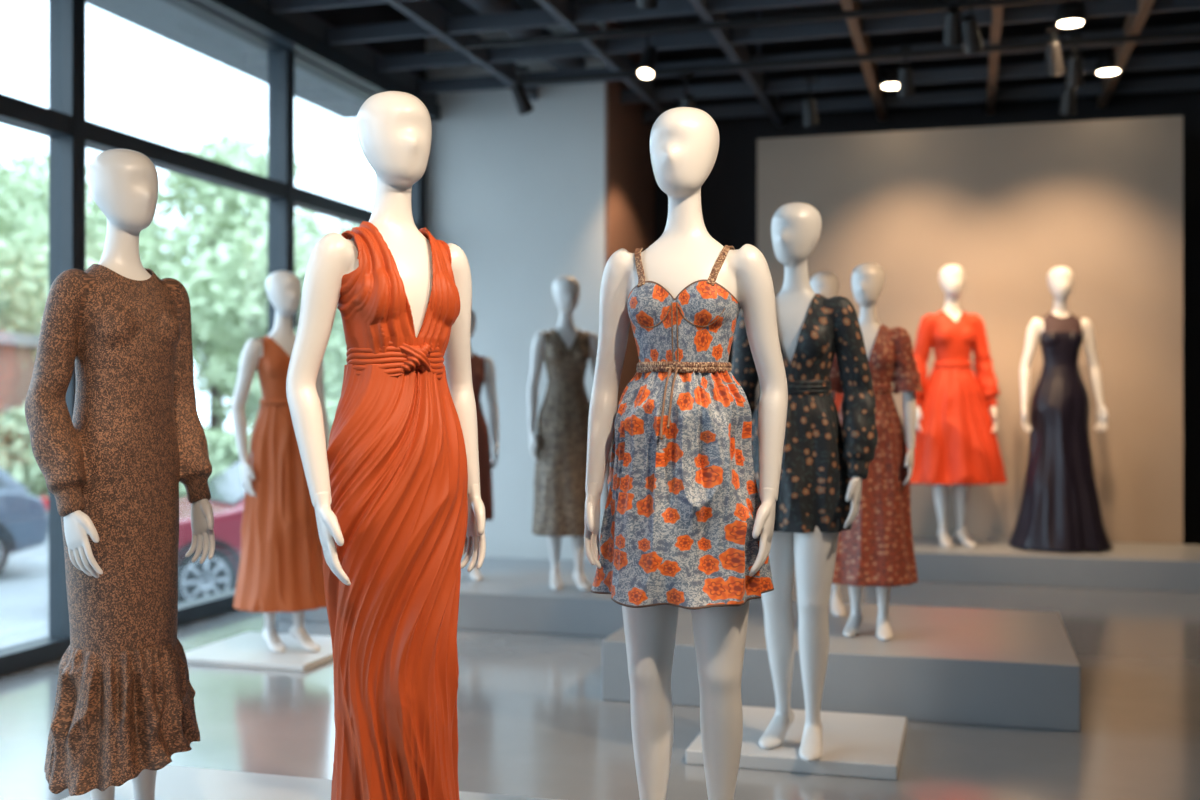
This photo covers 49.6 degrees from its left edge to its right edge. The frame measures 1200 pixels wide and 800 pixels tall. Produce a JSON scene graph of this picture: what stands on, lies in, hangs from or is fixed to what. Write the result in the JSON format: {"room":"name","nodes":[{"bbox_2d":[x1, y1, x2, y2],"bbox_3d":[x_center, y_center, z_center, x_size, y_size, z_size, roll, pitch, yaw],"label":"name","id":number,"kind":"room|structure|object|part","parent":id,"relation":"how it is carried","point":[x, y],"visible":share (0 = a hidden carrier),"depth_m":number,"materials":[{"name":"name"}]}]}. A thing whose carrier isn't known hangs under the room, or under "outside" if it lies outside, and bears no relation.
{"room":"clothing store","nodes":[
{"label":"clothing store","id":0,"kind":"room"},
{"bbox_2d":[307,3,425,227],"bbox_3d":[-2.962,-0.875,5.263,0.140,4.250,14.300,0,0,16],"label":"wall","id":1,"kind":"structure","parent":0,"point":[379,13],"depth_m":9.71,"materials":[{"name":"grey paint"}]},
{"bbox_2d":[0,0,78,675],"bbox_3d":[-2.912,-0.550,5.420,0.140,3.600,2.070,0,0,16],"label":"frame","id":2,"kind":"object","parent":1,"relation":"attached to","point":[59,122],"visible":0.64,"depth_m":6.36,"materials":[{"name":"black metal"}]},
{"bbox_2d":[79,0,290,625],"bbox_3d":[-2.344,-0.550,7.411,0.140,3.600,2.070,0,0,16],"label":"frame","id":3,"kind":"object","parent":1,"relation":"attached to","point":[276,188],"visible":0.25,"depth_m":7.69,"materials":[{"name":"black metal"}]},
{"bbox_2d":[86,0,364,118],"bbox_3d":[-3.564,-2.360,4.498,0.580,0.100,12.700,0,0,16],"label":"canopy","id":4,"kind":"object","parent":1,"relation":"attached to","point":[161,18],"visible":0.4,"depth_m":8.45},
{"bbox_2d":[291,51,421,332],"bbox_3d":[-1.776,-0.550,9.406,0.140,3.600,2.080,0,0,16],"label":"frame","id":5,"kind":"object","parent":1,"relation":"attached to","point":[301,198],"visible":0.09,"depth_m":8.87,"materials":[{"name":"black metal"}]},
{"bbox_2d":[426,22,604,560],"bbox_3d":[-0.449,-0.875,11.098,1.495,4.250,1.700,0,0,16],"label":"wall","id":6,"kind":"structure","parent":0,"point":[522,197],"depth_m":10.27,"materials":[{"name":"paint"}]},
{"bbox_2d":[193,0,439,120],"bbox_3d":[-3.065,-2.310,4.408,0.110,0.120,12.600,0,0,16],"label":"ceiling beam","id":7,"kind":"structure","parent":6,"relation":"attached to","point":[249,14],"depth_m":8.41,"materials":[{"name":"black metal"}]},
{"bbox_2d":[605,21,654,505],"bbox_3d":[0.261,-0.875,10.817,0.025,4.250,1.550,0,0,16],"label":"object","id":8,"kind":"structure","parent":6,"relation":"attached to","point":[629,174],"depth_m":10.65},
{"bbox_2d":[461,0,585,69],"bbox_3d":[-0.885,-2.609,7.855,0.305,0.241,4.626,0,0,16],"label":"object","id":9,"kind":"object","parent":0,"point":[482,7],"depth_m":8.89,"materials":[{"name":"black metal"}]},
{"bbox_2d":[0,557,1199,799],"bbox_3d":[1.458,1.310,3.952,9.360,0.120,14.400,0,0,16],"label":"floor","id":10,"kind":"structure","parent":0,"point":[534,720],"depth_m":4.99,"materials":[{"name":"concrete"}]},
{"bbox_2d":[185,632,332,670],"bbox_3d":[-1.609,1.235,6.416,0.710,0.030,0.700,0,0,16],"label":"display platform","id":11,"kind":"object","parent":10,"relation":"on","point":[248,649],"visible":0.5,"depth_m":6.23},
{"bbox_2d":[231,271,328,651],"bbox_3d":[-1.555,0.291,6.419,0.454,1.859,0.478,0,0,40],"label":"mannequin","id":12,"kind":"object","parent":11,"relation":"on","point":[281,565],"visible":0.73,"depth_m":6.29},
{"bbox_2d":[62,765,555,799],"bbox_3d":[-0.879,1.200,3.302,1.540,0.100,1.270,0,0,16],"label":"display platform","id":13,"kind":"object","parent":10,"relation":"on","point":[172,782],"visible":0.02,"depth_m":3.84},
{"bbox_2d":[25,149,214,799],"bbox_3d":[-1.205,0.253,3.320,0.404,1.790,0.422,0,0,-1],"label":"mannequin","id":14,"kind":"object","parent":13,"relation":"on","point":[113,471],"visible":1,"depth_m":3.21},
{"bbox_2d":[286,91,485,799],"bbox_3d":[-0.482,0.221,2.971,0.439,1.858,0.397,0,0,-5],"label":"mannequin","id":15,"kind":"object","parent":13,"relation":"on","point":[395,495],"visible":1,"depth_m":2.87},
{"bbox_2d":[279,556,623,636],"bbox_3d":[-0.637,1.150,7.850,2.034,0.200,1.550,0,0,16],"label":"display platform","id":16,"kind":"object","parent":10,"relation":"on","point":[513,594],"visible":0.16,"depth_m":7.03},
{"bbox_2d":[470,309,498,580],"bbox_3d":[-0.800,0.252,7.670,0.404,1.594,0.315,0,0,-10],"label":"mannequin","id":17,"kind":"object","parent":16,"relation":"on","point":[483,370],"visible":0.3,"depth_m":7.63},
{"bbox_2d":[527,276,611,590],"bbox_3d":[-0.174,0.177,7.300,0.472,1.746,0.373,0,0,-12],"label":"mannequin","id":18,"kind":"object","parent":16,"relation":"on","point":[559,453],"visible":0.81,"depth_m":7.21},
{"bbox_2d":[686,706,906,779],"bbox_3d":[0.729,1.225,4.695,0.710,0.050,0.690,0,0,16],"label":"display platform","id":19,"kind":"object","parent":10,"relation":"on","point":[854,745],"visible":0.7,"depth_m":4.50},
{"bbox_2d":[731,202,877,761],"bbox_3d":[0.686,0.254,4.537,0.353,1.892,0.521,0,0,-44],"label":"mannequin","id":20,"kind":"object","parent":19,"relation":"on","point":[818,500],"visible":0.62,"depth_m":4.45},
{"bbox_3d":[0.683,-0.045,4.546,0.253,0.054,0.200,0,0,22],"label":"sash","id":21,"kind":"part","parent":20,"relation":"part of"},
{"bbox_2d":[602,599,1080,731],"bbox_3d":[1.086,1.125,5.773,1.875,0.250,1.300,0,0,16],"label":"display platform","id":22,"kind":"object","parent":10,"relation":"on","point":[971,666],"visible":0.71,"depth_m":5.14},
{"bbox_2d":[810,272,845,616],"bbox_3d":[1.060,0.196,6.154,0.470,1.605,0.388,0,0,10],"label":"mannequin","id":23,"kind":"object","parent":22,"relation":"on","point":[826,284],"visible":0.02,"depth_m":6.08},
{"bbox_2d":[829,263,923,640],"bbox_3d":[1.151,0.205,5.581,0.423,1.589,0.395,0,0,-15],"label":"mannequin","id":24,"kind":"object","parent":22,"relation":"on","point":[878,548],"visible":0.56,"depth_m":5.48},
{"bbox_3d":[1.149,-0.048,5.577,0.212,0.040,0.169,0,0,18],"label":"sash","id":25,"kind":"part","parent":24,"relation":"part of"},
{"bbox_2d":[757,115,1182,543],"bbox_3d":[2.772,-0.415,9.982,3.128,3.330,0.120,0,0,16],"label":"display panel","id":26,"kind":"object","parent":10,"relation":"on","point":[1101,201],"visible":0.43,"depth_m":9.80,"materials":[{"name":"grey paint"}]},
{"bbox_2d":[913,537,1199,591],"bbox_3d":[3.582,1.150,9.107,3.300,0.200,1.080,0,0,16],"label":"display platform","id":27,"kind":"object","parent":10,"relation":"on","point":[1133,566],"visible":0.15,"depth_m":8.77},
{"bbox_2d":[906,265,1006,546],"bbox_3d":[2.568,0.034,9.445,0.800,2.032,0.624,0,0,-4],"label":"mannequin","id":28,"kind":"object","parent":27,"relation":"on","point":[956,443],"visible":0.89,"depth_m":9.34},
{"bbox_2d":[1008,266,1111,551],"bbox_3d":[3.257,0.052,9.207,0.678,1.995,0.644,0,0,-7],"label":"mannequin","id":29,"kind":"object","parent":27,"relation":"on","point":[1059,510],"visible":1,"depth_m":9.07},
{"bbox_3d":[0.237,1.200,3.114,0.650,0.100,0.680,0,0,16],"label":"display platform","id":30,"kind":"object","parent":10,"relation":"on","visible":0},
{"bbox_2d":[584,107,787,799],"bbox_3d":[0.203,0.222,3.133,0.487,1.856,0.390,0,0,17],"label":"mannequin","id":31,"kind":"object","parent":30,"relation":"on","point":[685,525],"visible":1,"depth_m":3.06},
{"bbox_3d":[0.170,-0.152,3.054,0.003,0.155,0.016,0,0,17],"label":"placket cord","id":32,"kind":"part","parent":31,"relation":"part of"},
{"bbox_3d":[0.182,-0.152,3.050,0.003,0.155,0.015,0,0,17],"label":"placket cord","id":33,"kind":"part","parent":31,"relation":"part of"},
{"bbox_2d":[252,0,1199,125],"bbox_3d":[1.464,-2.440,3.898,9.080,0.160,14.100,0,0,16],"label":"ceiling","id":34,"kind":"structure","parent":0,"point":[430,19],"depth_m":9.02,"materials":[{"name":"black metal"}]},
{"bbox_2d":[758,11,760,55],"bbox_3d":[0.824,-2.760,5.484,5.200,0.500,9.020,0,0,16],"label":"ceiling","id":35,"kind":"structure","parent":0,"point":[759,12],"depth_m":10.04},
{"bbox_2d":[511,66,533,114],"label":"track spotlight","id":36,"kind":"object","parent":35,"relation":"hanging from","point":[524,106],"visible":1,"depth_m":9.31,"materials":[{"name":"black metal"}]},
{"bbox_3d":[-0.560,-2.265,9.350,0.018,0.230,0.018,0,0,16],"label":"stem","id":37,"kind":"part","parent":36,"relation":"part of","materials":[{"name":"black metal"}]},
{"bbox_2d":[636,0,657,8],"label":"track spotlight","id":38,"kind":"object","parent":35,"relation":"hanging from","point":[641,4],"visible":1,"depth_m":6.89,"materials":[{"name":"black metal"}]},
{"bbox_2d":[637,34,656,78],"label":"track spotlight","id":39,"kind":"object","parent":35,"relation":"hanging from","point":[646,70],"visible":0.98,"depth_m":8.36,"materials":[{"name":"black metal"}]},
{"bbox_3d":[0.309,-2.275,8.386,0.018,0.210,0.018,0,0,16],"label":"stem","id":40,"kind":"part","parent":39,"relation":"part of","materials":[{"name":"black metal"}]},
{"bbox_2d":[679,73,694,107],"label":"track spotlight","id":41,"kind":"object","parent":35,"relation":"hanging from","point":[688,100],"visible":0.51,"depth_m":9.43,"materials":[{"name":"black metal"}]},
{"bbox_3d":[0.624,-2.245,9.492,0.018,0.270,0.018,0,0,16],"label":"stem","id":42,"kind":"part","parent":41,"relation":"part of","materials":[{"name":"black metal"}]},
{"bbox_2d":[803,75,817,126],"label":"track spotlight","id":43,"kind":"object","parent":35,"relation":"hanging from","point":[810,118],"visible":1,"depth_m":9.56,"materials":[{"name":"black metal"}]},
{"bbox_3d":[1.550,-2.245,9.600,0.018,0.270,0.018,0,0,16],"label":"stem","id":44,"kind":"part","parent":43,"relation":"part of","materials":[{"name":"black metal"}]},
{"bbox_2d":[898,46,914,96],"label":"track spotlight","id":45,"kind":"object","parent":35,"relation":"hanging from","point":[905,74],"visible":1,"depth_m":8.78,"materials":[{"name":"black metal"}]},
{"bbox_2d":[943,0,962,45],"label":"track spotlight","id":46,"kind":"object","parent":35,"relation":"hanging from","point":[952,36],"visible":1,"depth_m":7.68,"materials":[{"name":"black metal"}]},
{"bbox_2d":[961,0,983,53],"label":"track spotlight","id":47,"kind":"object","parent":35,"relation":"hanging from","point":[972,42],"visible":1,"depth_m":7.66,"materials":[{"name":"black metal"}]},
{"bbox_3d":[2.200,-2.265,7.700,0.018,0.230,0.018,0,0,16],"label":"stem","id":48,"kind":"part","parent":47,"relation":"part of","materials":[{"name":"black metal"}]},
{"bbox_2d":[1045,24,1064,75],"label":"track spotlight","id":49,"kind":"object","parent":35,"relation":"hanging from","point":[1054,63],"visible":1,"depth_m":8.27,"materials":[{"name":"black metal"}]},
{"bbox_3d":[2.900,-2.275,8.300,0.018,0.210,0.018,0,0,16],"label":"stem","id":50,"kind":"part","parent":49,"relation":"part of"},
{"bbox_2d":[1059,65,1075,114],"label":"track spotlight","id":51,"kind":"object","parent":35,"relation":"hanging from","point":[1068,99],"visible":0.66,"depth_m":9.26,"materials":[{"name":"black metal"}]},
{"bbox_2d":[1065,33,1083,86],"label":"track spotlight","id":52,"kind":"object","parent":35,"relation":"hanging from","point":[1074,76],"visible":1,"depth_m":8.48,"materials":[{"name":"black metal"}]},
{"bbox_2d":[466,0,1199,84],"bbox_3d":[2.049,-2.342,8.288,5.800,0.035,1.065,0,0,16],"label":"ceiling beam","id":53,"kind":"structure","parent":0,"point":[982,3],"depth_m":8.43,"materials":[{"name":"black metal"}]},
{"bbox_2d":[880,69,898,88],"bbox_3d":[2.187,-2.402,9.723,0.181,0.116,0.181,0,0,16],"label":"recessed light","id":54,"kind":"object","parent":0,"point":[889,77],"depth_m":9.66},
{"bbox_2d":[655,23,1199,544],"bbox_3d":[4.209,-0.875,10.577,7.700,4.250,0.150,0,0,16],"label":"wall","id":55,"kind":"structure","parent":0,"point":[729,192],"depth_m":10.81,"materials":[{"name":"paint"}]},
{"bbox_2d":[840,0,1154,119],"bbox_3d":[1.286,-2.440,3.949,1.790,0.160,14.100,0,0,16],"label":"ceiling beams","id":56,"kind":"structure","parent":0,"point":[1133,25],"depth_m":8.93,"materials":[{"name":"black metal"}]},
{"bbox_2d":[1055,2,1085,26],"bbox_3d":[2.933,-2.402,8.107,0.181,0.116,0.181,0,0,16],"label":"spotlight","id":57,"kind":"object","parent":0,"point":[1070,14],"depth_m":8.04,"materials":[{"name":"black metal"}]},
{"bbox_2d":[1095,54,1121,74],"bbox_3d":[3.640,-2.402,9.309,0.181,0.116,0.181,0,0,16],"label":"recessed light","id":58,"kind":"object","parent":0,"point":[1105,64],"depth_m":9.25,"materials":[{"name":"white"}]},
{"label":"outside","id":59,"kind":"structure","parent":0,"visible":0},
{"bbox_2d":[0,526,48,648],"bbox_3d":[-25.474,2.200,28.052,55.630,0.100,100.000,0,0,16],"label":"ground","id":60,"kind":"structure","parent":59,"point":[24,580],"depth_m":14.22,"materials":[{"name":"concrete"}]},
{"bbox_2d":[0,467,48,572],"bbox_3d":[-8.910,1.377,14.994,4.425,1.554,2.120,0,0,-43],"label":"car","id":61,"kind":"object","parent":60,"relation":"on","point":[24,517],"visible":0.91,"depth_m":15.60,"materials":[{"name":"paint"}]},
{"bbox_2d":[40,497,48,510],"bbox_3d":[-6.855,1.275,15.924,0.150,0.150,0.280,0,0,-43],"label":"tail lamp","id":62,"kind":"object","parent":61,"relation":"attached to","point":[44,502],"depth_m":15.82,"materials":[{"name":"red plastic"}]},
{"bbox_2d":[0,344,48,514],"bbox_3d":[-14.700,0.600,22.500,9.000,3.100,5.000,0,0,0],"label":"facade","id":63,"kind":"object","parent":60,"relation":"on","point":[15,379],"visible":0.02,"depth_m":22.65,"materials":[{"name":"brown brick"}]},
{"bbox_2d":[0,331,38,347],"bbox_3d":[-14.700,-1.050,22.500,9.400,0.200,5.400,0,0,0],"label":"roof","id":64,"kind":"structure","parent":63,"relation":"on","point":[6,338],"depth_m":22.39,"materials":[{"name":"white"}]},
{"bbox_2d":[0,159,97,366],"bbox_3d":[-11.657,-1.373,23.911,4.699,7.058,5.543,0,0,-22],"label":"tree","id":65,"kind":"object","parent":60,"relation":"on","point":[24,254],"visible":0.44,"depth_m":23.02,"materials":[{"name":"green plant"}]},
{"bbox_2d":[0,148,170,329],"bbox_3d":[-13.461,-2.040,30.917,6.221,8.391,6.655,0,0,16],"label":"tree","id":66,"kind":"object","parent":60,"relation":"on","point":[96,227],"visible":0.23,"depth_m":29.62,"materials":[{"name":"green plant"}]},
{"bbox_2d":[0,395,339,511],"bbox_3d":[-11.997,0.995,21.602,20.244,2.492,1.515,0,0,3],"label":"hedge","id":67,"kind":"object","parent":60,"relation":"on","point":[17,459],"visible":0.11,"depth_m":20.92,"materials":[{"name":"green plant"}]},
{"bbox_2d":[86,132,329,429],"bbox_3d":[-7.696,-1.625,27.134,6.045,7.562,5.126,0,0,16],"label":"tree","id":68,"kind":"object","parent":60,"relation":"on","point":[218,227],"visible":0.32,"depth_m":25.64,"materials":[{"name":"green plant"}]},
{"bbox_2d":[102,210,317,405],"bbox_3d":[-9.907,-2.039,36.014,7.051,8.391,6.235,0,0,16],"label":"tree","id":69,"kind":"object","parent":60,"relation":"on","point":[202,385],"visible":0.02,"depth_m":36.24,"materials":[{"name":"green plant"}]},
{"bbox_2d":[178,458,248,602],"bbox_3d":[-3.406,1.377,14.544,4.425,1.554,2.120,0,0,-37],"label":"suv car","id":70,"kind":"object","parent":60,"relation":"on","point":[218,574],"visible":0.16,"depth_m":13.11,"materials":[{"name":"paint"}]},
{"bbox_2d":[173,218,358,429],"bbox_3d":[-5.686,-0.658,24.026,4.067,5.633,4.152,0,0,-5],"label":"tree","id":71,"kind":"object","parent":60,"relation":"on","point":[213,281],"visible":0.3,"depth_m":23.10,"materials":[{"name":"green plant"}]},
{"bbox_2d":[326,222,358,232],"bbox_3d":[-6.914,-1.859,39.883,6.716,8.030,5.722,0,0,16],"label":"tree","id":72,"kind":"object","parent":60,"relation":"on","point":[329,226],"visible":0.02,"depth_m":40.61,"materials":[{"name":"green plant"}]},
{"bbox_2d":[329,209,371,232],"bbox_3d":[-4.637,-1.225,32.170,4.974,6.764,4.491,0,0,-9],"label":"tree","id":73,"kind":"object","parent":60,"relation":"on","point":[350,226],"visible":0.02,"depth_m":31.06,"materials":[{"name":"green plant"}]}
]}

